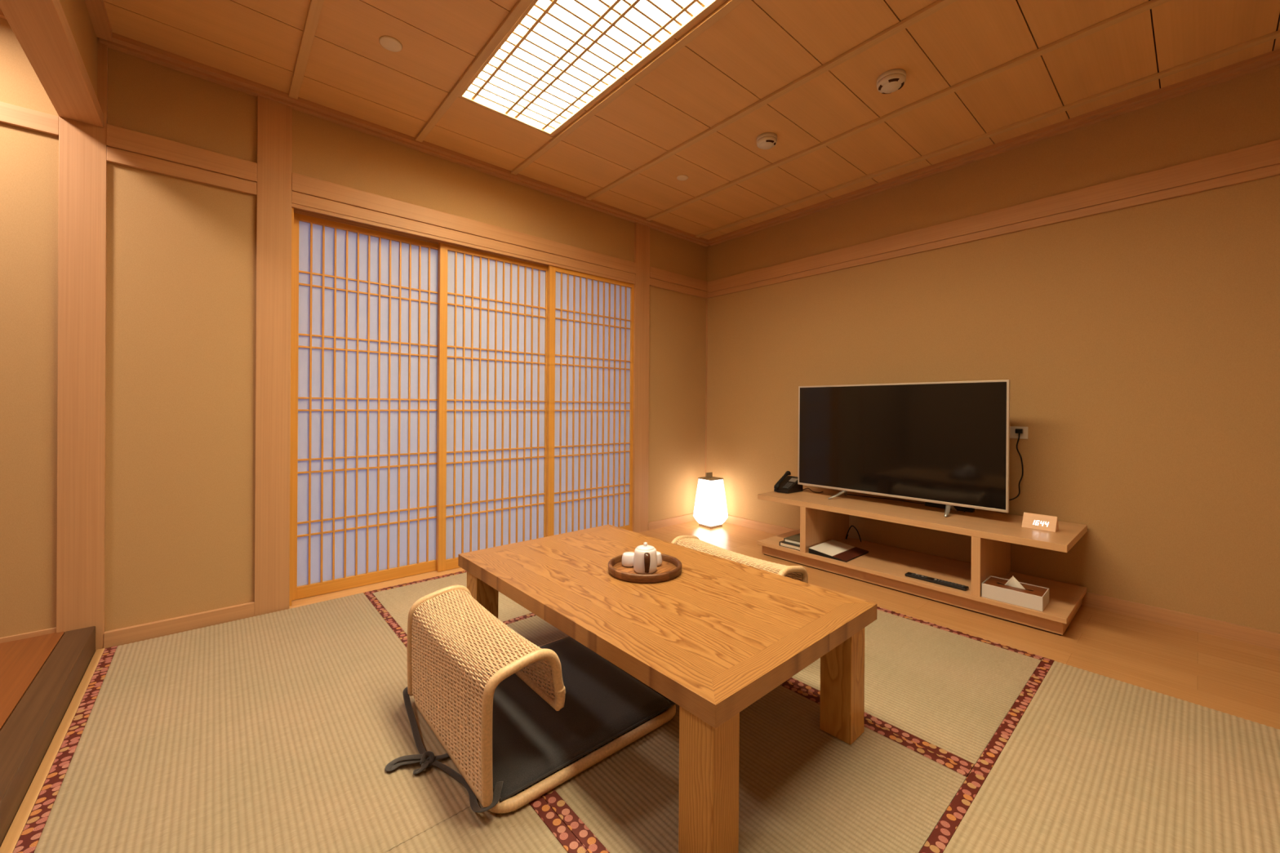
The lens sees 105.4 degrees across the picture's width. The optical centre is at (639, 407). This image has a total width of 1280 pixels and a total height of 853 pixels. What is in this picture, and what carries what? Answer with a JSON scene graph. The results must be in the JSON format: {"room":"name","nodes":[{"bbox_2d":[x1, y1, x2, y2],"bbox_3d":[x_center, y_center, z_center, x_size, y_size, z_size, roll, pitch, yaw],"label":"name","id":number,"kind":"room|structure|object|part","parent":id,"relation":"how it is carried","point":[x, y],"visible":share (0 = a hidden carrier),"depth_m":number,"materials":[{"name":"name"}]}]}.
{"room":"japanese tatami room","nodes":[
{"label":"japanese tatami room","id":0,"kind":"room"},
{"bbox_2d":[0,631,64,730],"bbox_3d":[-1.569,0.957,-0.028,1.506,0.134,3.908,0,0,-41],"label":"floor","id":1,"kind":"structure","parent":0,"point":[21,660],"depth_m":1.68,"materials":[{"name":"brown wood"}]},
{"bbox_2d":[59,0,97,97],"bbox_3d":[-0.958,-1.376,0.475,0.101,0.382,3.890,0,0,-41],"label":"wall","id":2,"kind":"structure","parent":0,"point":[76,11],"depth_m":1.78,"materials":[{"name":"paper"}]},
{"bbox_2d":[0,0,103,127],"bbox_3d":[-0.953,-1.158,0.481,0.119,0.053,3.890,0,0,-41],"label":"trim","id":3,"kind":"structure","parent":2,"relation":"attached to","point":[42,28],"depth_m":1.58,"materials":[{"name":"brown wood"}]},
{"bbox_2d":[84,0,113,41],"bbox_3d":[-0.893,-1.492,0.511,0.048,0.031,3.860,0,0,-41],"label":"trim","id":4,"kind":"structure","parent":2,"relation":"attached to","point":[96,9],"depth_m":1.86,"materials":[{"name":"brown wood"}]},
{"bbox_2d":[0,17,706,637],"bbox_3d":[-1.381,-0.272,2.812,5.510,2.720,0.142,0,0,-41],"label":"wall","id":5,"kind":"structure","parent":0,"point":[181,282],"depth_m":2.15,"materials":[{"name":"paint"}]},
{"bbox_2d":[0,8,6,19],"bbox_3d":[-2.837,-1.478,1.427,1.483,0.026,0.022,0,0,-41],"label":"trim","id":6,"kind":"structure","parent":5,"relation":"attached to","point":[2,15],"depth_m":1.82,"materials":[{"name":"brown wood"}]},
{"bbox_2d":[0,626,56,643],"bbox_3d":[-2.856,0.920,1.433,1.483,0.118,0.012,0,0,-41],"label":"baseboard","id":7,"kind":"structure","parent":5,"relation":"attached to","point":[14,637],"depth_m":1.87,"materials":[{"name":"brown wood"}]},
{"bbox_2d":[0,101,58,136],"bbox_3d":[-2.851,-1.109,1.441,1.483,0.073,0.050,0,0,-41],"label":"trim","id":8,"kind":"structure","parent":5,"relation":"attached to","point":[11,114],"depth_m":1.86,"materials":[{"name":"brown wood"}]},
{"bbox_2d":[0,626,95,847],"bbox_3d":[-0.963,0.960,0.486,0.081,0.134,3.888,0,0,-41],"label":"trim","id":9,"kind":"structure","parent":5,"relation":"attached to","point":[28,732],"depth_m":1.42,"materials":[{"name":"brown wood"}]},
{"bbox_2d":[0,648,105,852],"bbox_3d":[-0.923,1.010,0.522,0.026,0.035,3.889,0,0,-41],"label":"trim","id":10,"kind":"structure","parent":5,"relation":"attached to","point":[12,837],"depth_m":1.35,"materials":[{"name":"brown wood"}]},
{"bbox_2d":[56,37,107,650],"bbox_3d":[-2.253,-0.262,1.974,0.127,2.550,0.060,0,0,-41],"label":"pillar","id":11,"kind":"structure","parent":5,"relation":"attached to","point":[82,146],"depth_m":1.95,"materials":[{"name":"brown wood"}]},
{"bbox_2d":[103,601,254,648],"bbox_3d":[-2.016,0.968,2.159,0.484,0.092,0.022,0,0,-41],"label":"baseboard","id":12,"kind":"structure","parent":5,"relation":"attached to","point":[120,637],"depth_m":2.13,"materials":[{"name":"brown wood"}]},
{"bbox_2d":[106,123,257,182],"bbox_3d":[-2.016,-1.117,2.172,0.484,0.088,0.064,0,0,-41],"label":"trim","id":13,"kind":"structure","parent":5,"relation":"attached to","point":[117,137],"depth_m":2.13,"materials":[{"name":"brown wood"}]},
{"bbox_2d":[106,146,257,195],"bbox_3d":[-2.018,-1.044,2.174,0.484,0.064,0.060,0,0,-41],"label":"trim","id":14,"kind":"structure","parent":5,"relation":"attached to","point":[117,156],"depth_m":2.13,"materials":[{"name":"brown wood"}]},
{"bbox_2d":[253,95,292,616],"bbox_3d":[-1.815,-0.260,2.408,0.135,2.550,0.142,0,0,-41],"label":"pillar","id":15,"kind":"structure","parent":5,"relation":"attached to","point":[274,118],"depth_m":2.35,"materials":[{"name":"brown wood"}]},
{"bbox_2d":[288,207,293,606],"bbox_3d":[-1.766,-0.014,2.460,0.011,1.996,0.110,0,0,-41],"label":"trim","id":16,"kind":"structure","parent":5,"relation":"attached to","point":[292,208],"depth_m":2.42,"materials":[{"name":"brown wood"}]},
{"bbox_2d":[291,213,438,600],"bbox_3d":[-1.490,-0.011,2.740,0.772,1.988,0.030,0,0,-41],"label":"door","id":17,"kind":"structure","parent":5,"relation":"in","point":[366,300],"depth_m":2.70,"materials":[{"name":"paper"}]},
{"bbox_3d":[-1.503,0.952,2.736,0.698,0.062,0.030,0,0,-41],"label":"rail","id":18,"kind":"part","parent":17,"relation":"part of","materials":[{"name":"brown wood"}]},
{"bbox_3d":[-1.490,-0.983,2.734,0.698,0.044,0.030,0,0,-41],"label":"rail","id":19,"kind":"part","parent":17,"relation":"part of","materials":[{"name":"brown wood"}]},
{"bbox_2d":[288,567,465,608],"bbox_3d":[-0.923,1.007,3.172,2.226,0.036,0.134,0,0,-41],"label":"trim","id":20,"kind":"structure","parent":5,"relation":"attached to","point":[342,593],"depth_m":2.67,"materials":[{"name":"brown wood"}]},
{"bbox_2d":[98,32,709,246],"bbox_3d":[-0.779,-1.492,3.188,3.720,0.035,0.070,0,0,-41],"label":"trim","id":21,"kind":"structure","parent":5,"relation":"attached to","point":[121,43],"depth_m":2.53,"materials":[{"name":"brown wood"}]},
{"bbox_2d":[291,191,635,281],"bbox_3d":[-0.894,-1.037,3.153,2.226,0.064,0.060,0,0,-41],"label":"trim","id":22,"kind":"structure","parent":5,"relation":"attached to","point":[298,198],"depth_m":2.88,"materials":[{"name":"brown wood"}]},
{"bbox_2d":[291,172,635,274],"bbox_3d":[-0.892,-1.110,3.151,2.226,0.088,0.064,0,0,-41],"label":"trim","id":23,"kind":"structure","parent":5,"relation":"attached to","point":[302,184],"depth_m":2.88,"materials":[{"name":"brown wood"}]},
{"bbox_2d":[436,242,547,572],"bbox_3d":[-0.923,-0.007,3.186,0.769,1.988,0.030,0,0,-41],"label":"door","id":24,"kind":"structure","parent":5,"relation":"in","point":[493,308],"depth_m":3.15,"materials":[{"name":"paper"}]},
{"bbox_3d":[-0.930,0.956,3.187,0.679,0.062,0.030,0,0,-41],"label":"rail","id":25,"kind":"part","parent":24,"relation":"part of","materials":[{"name":"brown wood"}]},
{"bbox_3d":[-0.917,-0.979,3.185,0.679,0.044,0.030,0,0,-41],"label":"rail","id":26,"kind":"part","parent":24,"relation":"part of","materials":[{"name":"brown wood"}]},
{"bbox_2d":[546,265,634,537],"bbox_3d":[-0.352,-0.004,3.636,0.764,1.988,0.030,0,0,-41],"label":"door","id":27,"kind":"structure","parent":5,"relation":"in","point":[590,323],"depth_m":3.61,"materials":[{"name":"paper"}]},
{"bbox_3d":[-0.336,-0.976,3.643,0.694,0.044,0.030,0,0,-41],"label":"rail","id":28,"kind":"part","parent":27,"relation":"part of","materials":[{"name":"brown wood"}]},
{"bbox_3d":[-0.349,0.959,3.645,0.694,0.062,0.030,0,0,-41],"label":"rail","id":29,"kind":"part","parent":27,"relation":"part of","materials":[{"name":"brown wood"}]},
{"bbox_2d":[632,222,649,533],"bbox_3d":[-0.029,-0.249,3.963,0.150,2.550,0.142,0,0,-41],"label":"trim","id":30,"kind":"structure","parent":5,"relation":"attached to","point":[642,232],"depth_m":3.90,"materials":[{"name":"brown wood"}]},
{"bbox_2d":[648,513,695,530],"bbox_3d":[0.332,0.982,4.205,0.723,0.092,0.022,0,0,-41],"label":"baseboard","id":31,"kind":"structure","parent":5,"relation":"attached to","point":[661,523],"depth_m":4.13,"materials":[{"name":"brown wood"}]},
{"bbox_2d":[649,266,708,298],"bbox_3d":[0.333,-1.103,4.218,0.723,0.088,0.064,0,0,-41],"label":"trim","id":32,"kind":"structure","parent":5,"relation":"attached to","point":[655,273],"depth_m":4.17,"materials":[{"name":"brown wood"}]},
{"bbox_2d":[705,298,707,472],"bbox_3d":[0.604,-0.030,4.444,0.008,1.940,0.008,0,0,-41],"label":"trim","id":33,"kind":"structure","parent":5,"relation":"attached to","point":[706,299],"depth_m":4.44,"materials":[{"name":"brown wood"}]},
{"bbox_2d":[586,0,956,200],"bbox_3d":[0.871,-1.489,2.068,0.036,0.014,3.890,0,0,-41],"label":"trim","id":34,"kind":"structure","parent":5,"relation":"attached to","point":[938,5],"depth_m":2.23,"materials":[{"name":"brown wood"}]},
{"bbox_2d":[646,0,1170,221],"bbox_3d":[1.306,-1.487,2.447,0.036,0.014,3.890,0,0,-41],"label":"trim","id":35,"kind":"structure","parent":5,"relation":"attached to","point":[1150,4],"depth_m":2.27,"materials":[{"name":"brown wood"}]},
{"bbox_2d":[695,30,1279,237],"bbox_3d":[1.741,-1.484,2.826,0.036,0.014,3.890,0,0,-41],"label":"trim","id":36,"kind":"structure","parent":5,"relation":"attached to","point":[1276,34],"depth_m":2.47,"materials":[{"name":"brown wood"}]},
{"bbox_2d":[103,0,1279,239],"bbox_3d":[-0.098,-1.577,1.197,5.710,0.150,4.250,0,0,-41],"label":"ceiling","id":37,"kind":"structure","parent":0,"point":[759,47],"depth_m":2.20,"materials":[{"name":"brown wood"}]},
{"bbox_2d":[288,0,324,99],"bbox_3d":[-0.435,-1.497,0.931,0.036,0.014,3.890,0,0,-41],"label":"trim","id":38,"kind":"structure","parent":37,"relation":"attached to","point":[315,7],"depth_m":2.01,"materials":[{"name":"brown wood"}]},
{"bbox_2d":[378,35,402,51],"bbox_3d":[-1.032,-1.506,2.018,0.086,0.007,0.086,0,0,-41],"label":"ceiling speaker","id":39,"kind":"object","parent":37,"relation":"attached to","point":[390,43],"visible":1,"depth_m":2.01,"materials":[{"name":"beige plastic"}]},
{"bbox_2d":[415,0,533,142],"bbox_3d":[0.000,-1.494,1.310,0.036,0.014,3.890,0,0,-41],"label":"trim","id":40,"kind":"structure","parent":37,"relation":"attached to","point":[519,8],"depth_m":2.11,"materials":[{"name":"brown wood"}]},
{"bbox_2d":[458,0,721,136],"bbox_3d":[0.056,-1.520,1.673,0.520,0.050,2.253,0,0,-41],"label":"ceiling light","id":41,"kind":"object","parent":37,"relation":"attached to","point":[560,57],"visible":0.88,"depth_m":2.10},
{"bbox_2d":[511,0,744,174],"bbox_3d":[0.435,-1.492,1.689,0.036,0.014,3.890,0,0,-41],"label":"trim","id":42,"kind":"structure","parent":37,"relation":"attached to","point":[729,5],"depth_m":2.18,"materials":[{"name":"brown wood"}]},
{"bbox_2d":[676,174,688,180],"bbox_3d":[0.276,-1.498,3.173,0.076,0.007,0.076,0,0,-41],"label":"sprinkler cover","id":43,"kind":"object","parent":37,"relation":"attached to","point":[681,177],"visible":1,"depth_m":3.16,"materials":[{"name":"beige plastic"}]},
{"bbox_2d":[756,132,777,149],"bbox_3d":[0.703,-1.474,2.704,0.112,0.049,0.112,0,0,-41],"label":"smoke detector","id":44,"kind":"object","parent":37,"relation":"attached to","point":[766,140],"visible":1,"depth_m":2.67,"materials":[{"name":"beige plastic"}]},
{"bbox_2d":[876,68,906,93],"bbox_3d":[1.137,-1.470,2.207,0.120,0.049,0.120,0,0,-41],"label":"smoke detector","id":45,"kind":"object","parent":37,"relation":"attached to","point":[891,81],"visible":1,"depth_m":2.18,"materials":[{"name":"beige plastic"}]},
{"bbox_2d":[638,520,1279,729],"bbox_3d":[1.559,1.025,2.697,0.853,0.034,3.908,0,0,-41],"label":"floor","id":46,"kind":"structure","parent":0,"point":[1239,679],"depth_m":2.08,"materials":[{"name":"brown wood"}]},
{"bbox_2d":[693,471,728,528],"bbox_3d":[0.598,0.777,4.127,0.209,0.446,0.209,0,0,-38],"label":"lantern","id":47,"kind":"object","parent":46,"relation":"on","point":[710,508],"visible":1,"depth_m":4.07,"materials":[{"name":"white paper"}]},
{"bbox_3d":[0.592,0.573,4.179,0.072,0.038,0.012,0,0,-38],"label":"handle","id":48,"kind":"part","parent":47,"relation":"part of","materials":[{"name":"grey wood"}]},
{"bbox_3d":[0.599,0.597,4.127,0.150,0.010,0.150,0,0,-38],"label":"plate","id":49,"kind":"part","parent":47,"relation":"part of","materials":[{"name":"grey wood"}]},
{"bbox_2d":[757,485,1087,635],"bbox_3d":[1.539,0.799,2.899,0.576,0.416,1.597,0,0,-41],"label":"tv stand","id":50,"kind":"object","parent":46,"relation":"on","point":[823,519],"visible":0.92,"depth_m":2.67,"materials":[{"name":"brown wood"}]},
{"bbox_2d":[779,540,799,551],"bbox_3d":[1.044,0.894,3.213,0.203,0.026,0.156,0,0,-41],"label":"book","id":51,"kind":"object","parent":50,"relation":"on","point":[782,543],"visible":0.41,"depth_m":3.15,"materials":[{"name":"beige paper"}]},
{"bbox_2d":[783,533,799,545],"bbox_3d":[1.064,0.870,3.223,0.194,0.022,0.134,0,0,-41],"label":"book","id":52,"kind":"object","parent":51,"relation":"on","point":[795,539],"visible":0.56,"depth_m":3.19,"materials":[{"name":"white paper"}]},
{"bbox_2d":[773,471,822,493],"bbox_3d":[1.105,0.519,3.405,0.284,0.138,0.231,0,0,-37],"label":"telephone","id":53,"kind":"object","parent":50,"relation":"on","point":[787,484],"visible":0.99,"depth_m":3.41,"materials":[{"name":"black plastic"}]},
{"bbox_2d":[808,539,869,562],"bbox_3d":[1.246,0.892,3.054,0.302,0.032,0.240,0,0,-41],"label":"leather folder","id":54,"kind":"object","parent":50,"relation":"on","point":[833,549],"visible":1,"depth_m":3.03,"materials":[{"name":"brown leather"}]},
{"bbox_2d":[845,525,861,542],"bbox_3d":[1.449,0.850,3.310,0.012,0.102,0.112,0,0,-41],"label":"cable loop","id":55,"kind":"object","parent":50,"relation":"on","point":[846,535],"visible":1,"depth_m":3.31,"materials":[{"name":"black rubber"}]},
{"bbox_2d":[797,379,1009,516],"bbox_3d":[1.509,0.221,2.958,0.212,0.736,1.194,0,0,-41],"label":"television","id":56,"kind":"object","parent":50,"relation":"on","point":[948,443],"visible":1,"depth_m":2.84,"materials":[{"name":"black"}]},
{"bbox_2d":[847,493,974,512],"bbox_3d":[1.664,0.581,3.049,0.060,0.022,0.726,0,0,-42],"label":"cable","id":57,"kind":"object","parent":50,"relation":"on","point":[926,504],"visible":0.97,"depth_m":2.91,"materials":[{"name":"black plastic"}]},
{"bbox_3d":[1.582,0.584,3.144,0.047,0.011,0.477,0,0,-45],"label":"cord","id":58,"kind":"part","parent":57,"relation":"part of","materials":[{"name":"black rubber"}]},
{"bbox_2d":[757,528,1086,624],"bbox_3d":[1.538,0.922,2.899,0.576,0.023,1.597,0,0,-41],"label":"shelf","id":59,"kind":"object","parent":50,"relation":"attached to","point":[889,562],"depth_m":2.71,"materials":[{"name":"brown wood"}]},
{"bbox_2d":[757,485,1087,552],"bbox_3d":[1.540,0.608,2.899,0.576,0.033,1.597,0,0,-41],"label":"shelf","id":60,"kind":"object","parent":50,"relation":"attached to","point":[980,525],"depth_m":2.65,"materials":[{"name":"brown wood"}]},
{"bbox_2d":[905,572,968,591],"bbox_3d":[1.543,0.903,2.544,0.048,0.016,0.286,0,0,-41],"label":"remote control","id":61,"kind":"object","parent":50,"relation":"on","point":[914,575],"visible":1,"depth_m":2.52,"materials":[{"name":"black plastic"}]},
{"bbox_2d":[964,428,1023,511],"bbox_3d":[1.980,0.354,2.738,0.285,0.478,0.036,0,0,18],"label":"power cable","id":62,"kind":"object","parent":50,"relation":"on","point":[1019,431],"visible":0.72,"depth_m":2.69,"materials":[{"name":"black plastic"}]},
{"bbox_2d":[981,575,1048,611],"bbox_3d":[1.786,0.856,2.321,0.164,0.112,0.230,0,0,-42],"label":"tissue box","id":63,"kind":"object","parent":50,"relation":"on","point":[1011,591],"visible":1,"depth_m":2.28,"materials":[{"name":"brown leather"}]},
{"bbox_3d":[1.786,0.853,2.321,0.156,0.005,0.222,0,0,-42],"label":"lid","id":64,"kind":"part","parent":63,"relation":"part of","materials":[{"name":"brown wood"}]},
{"bbox_2d":[1021,512,1058,532],"bbox_3d":[1.973,0.560,2.404,0.076,0.069,0.132,0,0,-40],"label":"desk clock","id":65,"kind":"object","parent":50,"relation":"on","point":[1033,521],"visible":1,"depth_m":2.39,"materials":[{"name":"brown wood"}]},
{"bbox_2d":[706,63,1279,633],"bbox_3d":[2.024,-0.249,2.960,0.182,2.720,4.108,0,0,-41],"label":"wall","id":66,"kind":"structure","parent":0,"point":[1137,347],"depth_m":2.50,"materials":[{"name":"paint"}]},
{"bbox_2d":[706,48,1279,245],"bbox_3d":[1.887,-1.474,2.933,0.070,0.035,3.860,0,0,-41],"label":"trim","id":67,"kind":"structure","parent":66,"relation":"attached to","point":[1270,59],"depth_m":2.60,"materials":[{"name":"brown wood"}]},
{"bbox_2d":[706,139,1279,293],"bbox_3d":[1.901,-1.083,2.979,0.050,0.100,3.907,0,0,-41],"label":"trim","id":68,"kind":"structure","parent":66,"relation":"attached to","point":[1265,154],"depth_m":2.62,"materials":[{"name":"brown wood"}]},
{"bbox_2d":[707,163,1279,297],"bbox_3d":[1.901,-1.012,2.980,0.047,0.047,3.907,0,0,-41],"label":"trim","id":69,"kind":"structure","parent":66,"relation":"attached to","point":[1273,170],"depth_m":2.63,"materials":[{"name":"brown wood"}]},
{"bbox_2d":[724,515,1279,651],"bbox_3d":[1.881,0.991,2.962,0.020,0.098,3.886,0,0,-41],"label":"baseboard","id":70,"kind":"structure","parent":66,"relation":"attached to","point":[1256,637],"depth_m":2.27,"materials":[{"name":"brown wood"}]},
{"bbox_2d":[1009,426,1027,439],"bbox_3d":[2.095,0.137,2.731,0.008,0.068,0.124,0,0,-41],"label":"wall socket","id":71,"kind":"object","parent":66,"relation":"attached to","point":[1012,428],"visible":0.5,"depth_m":2.71,"materials":[{"name":"beige plastic"}]},
{"bbox_3d":[-0.175,1.060,1.281,5.328,0.055,4.050,0,0,-41],"label":"floor","id":72,"kind":"structure","parent":0,"visible":0},
{"bbox_2d":[13,591,493,852],"bbox_3d":[-1.245,1.005,1.651,0.969,0.037,1.734,0,0,-41],"label":"mat","id":73,"kind":"object","parent":72,"relation":"on","point":[278,731],"visible":0.88,"depth_m":1.42,"materials":[{"name":"beige wicker"}]},
{"bbox_2d":[370,570,536,644],"bbox_3d":[-0.459,1.009,2.926,1.889,0.037,0.844,0,0,-41],"label":"mat","id":74,"kind":"object","parent":72,"relation":"on","point":[397,600],"visible":0.25,"depth_m":2.52,"materials":[{"name":"beige wicker"}]},
{"bbox_2d":[385,786,588,852],"bbox_3d":[-0.132,1.014,0.373,0.969,0.037,1.654,0,0,-41],"label":"mat","id":75,"kind":"object","parent":72,"relation":"on","point":[535,827],"visible":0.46,"depth_m":1.14,"materials":[{"name":"beige wicker"}]},
{"bbox_2d":[445,615,970,852],"bbox_3d":[0.010,1.014,1.667,0.943,0.037,1.669,0,0,-41],"label":"mat","id":76,"kind":"object","parent":72,"relation":"on","point":[803,788],"visible":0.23,"depth_m":1.28,"materials":[{"name":"beige wicker"}]},
{"bbox_2d":[384,585,675,813],"bbox_3d":[-0.373,0.810,1.570,0.801,0.365,0.664,0,0,-41],"label":"chair","id":77,"kind":"object","parent":76,"relation":"on","point":[508,723],"visible":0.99,"depth_m":1.41,"materials":[{"name":"wicker"}]},
{"bbox_2d":[471,636,671,798],"bbox_3d":[-0.315,0.955,1.622,0.600,0.026,0.612,0,0,-41],"label":"cushion","id":78,"kind":"object","parent":77,"relation":"on","point":[532,740],"depth_m":1.49,"materials":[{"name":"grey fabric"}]},
{"bbox_3d":[-0.322,0.976,1.616,0.596,0.013,0.598,0,0,-41],"label":"woven seat","id":79,"kind":"part","parent":77,"relation":"part of","materials":[{"name":"wicker"}]},
{"bbox_2d":[457,524,876,852],"bbox_3d":[-0.005,0.797,1.740,0.776,0.398,1.334,0,0,-42],"label":"table","id":80,"kind":"object","parent":76,"relation":"on","point":[716,637],"visible":0.94,"depth_m":1.41,"materials":[{"name":"brown wood"}]},
{"bbox_3d":[-0.637,0.811,1.969,0.092,0.360,0.098,0,0,-42],"label":"leg","id":81,"kind":"part","parent":80,"relation":"part of","materials":[{"name":"brown wood"}]},
{"bbox_2d":[608,553,681,583],"bbox_3d":[0.018,0.584,1.792,0.271,0.029,0.271,0,0,37],"label":"serving tray","id":82,"kind":"object","parent":80,"relation":"on","point":[670,568],"visible":0.72,"depth_m":1.73,"materials":[{"name":"brown wood"}]},
{"bbox_2d":[621,551,634,567],"bbox_3d":[-0.041,0.568,1.827,0.056,0.046,0.056,0,0,-41],"label":"tea cup","id":83,"kind":"object","parent":82,"relation":"on","point":[627,561],"visible":0.8,"depth_m":1.80,"materials":[{"name":"white ceramic"}]},
{"bbox_2d":[633,542,657,573],"bbox_3d":[0.019,0.539,1.766,0.087,0.105,0.130,0,0,-35],"label":"teapot","id":84,"kind":"object","parent":82,"relation":"on","point":[645,557],"visible":1,"depth_m":1.73,"materials":[{"name":"white ceramic"}]},
{"bbox_3d":[0.020,0.504,1.766,0.065,0.009,0.065,0,0,-5],"label":"lid","id":85,"kind":"part","parent":84,"relation":"part of","materials":[{"name":"white ceramic"}]},
{"bbox_3d":[0.024,0.544,1.712,0.021,0.070,0.034,0,0,-5],"label":"handle","id":86,"kind":"part","parent":84,"relation":"part of","materials":[{"name":"brown wood"}]},
{"bbox_2d":[656,551,662,566],"bbox_3d":[0.056,0.568,1.839,0.056,0.046,0.056,0,0,-41],"label":"tea cup","id":87,"kind":"object","parent":82,"relation":"on","point":[659,554],"visible":0.27,"depth_m":1.82,"materials":[{"name":"white ceramic"}]},
{"bbox_3d":[0.153,0.818,1.087,0.092,0.360,0.098,0,0,-42],"label":"leg","id":88,"kind":"part","parent":80,"relation":"part of","materials":[{"name":"brown wood"}]},
{"bbox_3d":[0.627,0.820,1.511,0.092,0.360,0.098,0,0,-42],"label":"leg","id":89,"kind":"part","parent":80,"relation":"part of","materials":[{"name":"brown wood"}]},
{"bbox_2d":[671,535,808,583],"bbox_3d":[0.296,0.814,2.093,0.802,0.365,0.664,0,0,-40],"label":"chair","id":90,"kind":"object","parent":76,"relation":"on","point":[693,541],"visible":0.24,"depth_m":2.13,"materials":[{"name":"wicker"}]},
{"bbox_2d":[786,606,1042,771],"bbox_3d":[0.723,1.018,2.288,0.945,0.037,1.669,0,0,-41],"label":"mat","id":91,"kind":"object","parent":72,"relation":"on","point":[946,691],"visible":0.34,"depth_m":1.78,"materials":[{"name":"beige wicker"}]},
{"bbox_2d":[919,657,1279,852],"bbox_3d":[1.203,1.022,1.018,1.889,0.037,0.874,0,0,-41],"label":"mat","id":92,"kind":"object","parent":72,"relation":"on","point":[1082,761],"visible":1,"depth_m":1.32,"materials":[{"name":"beige wicker"}]}
]}

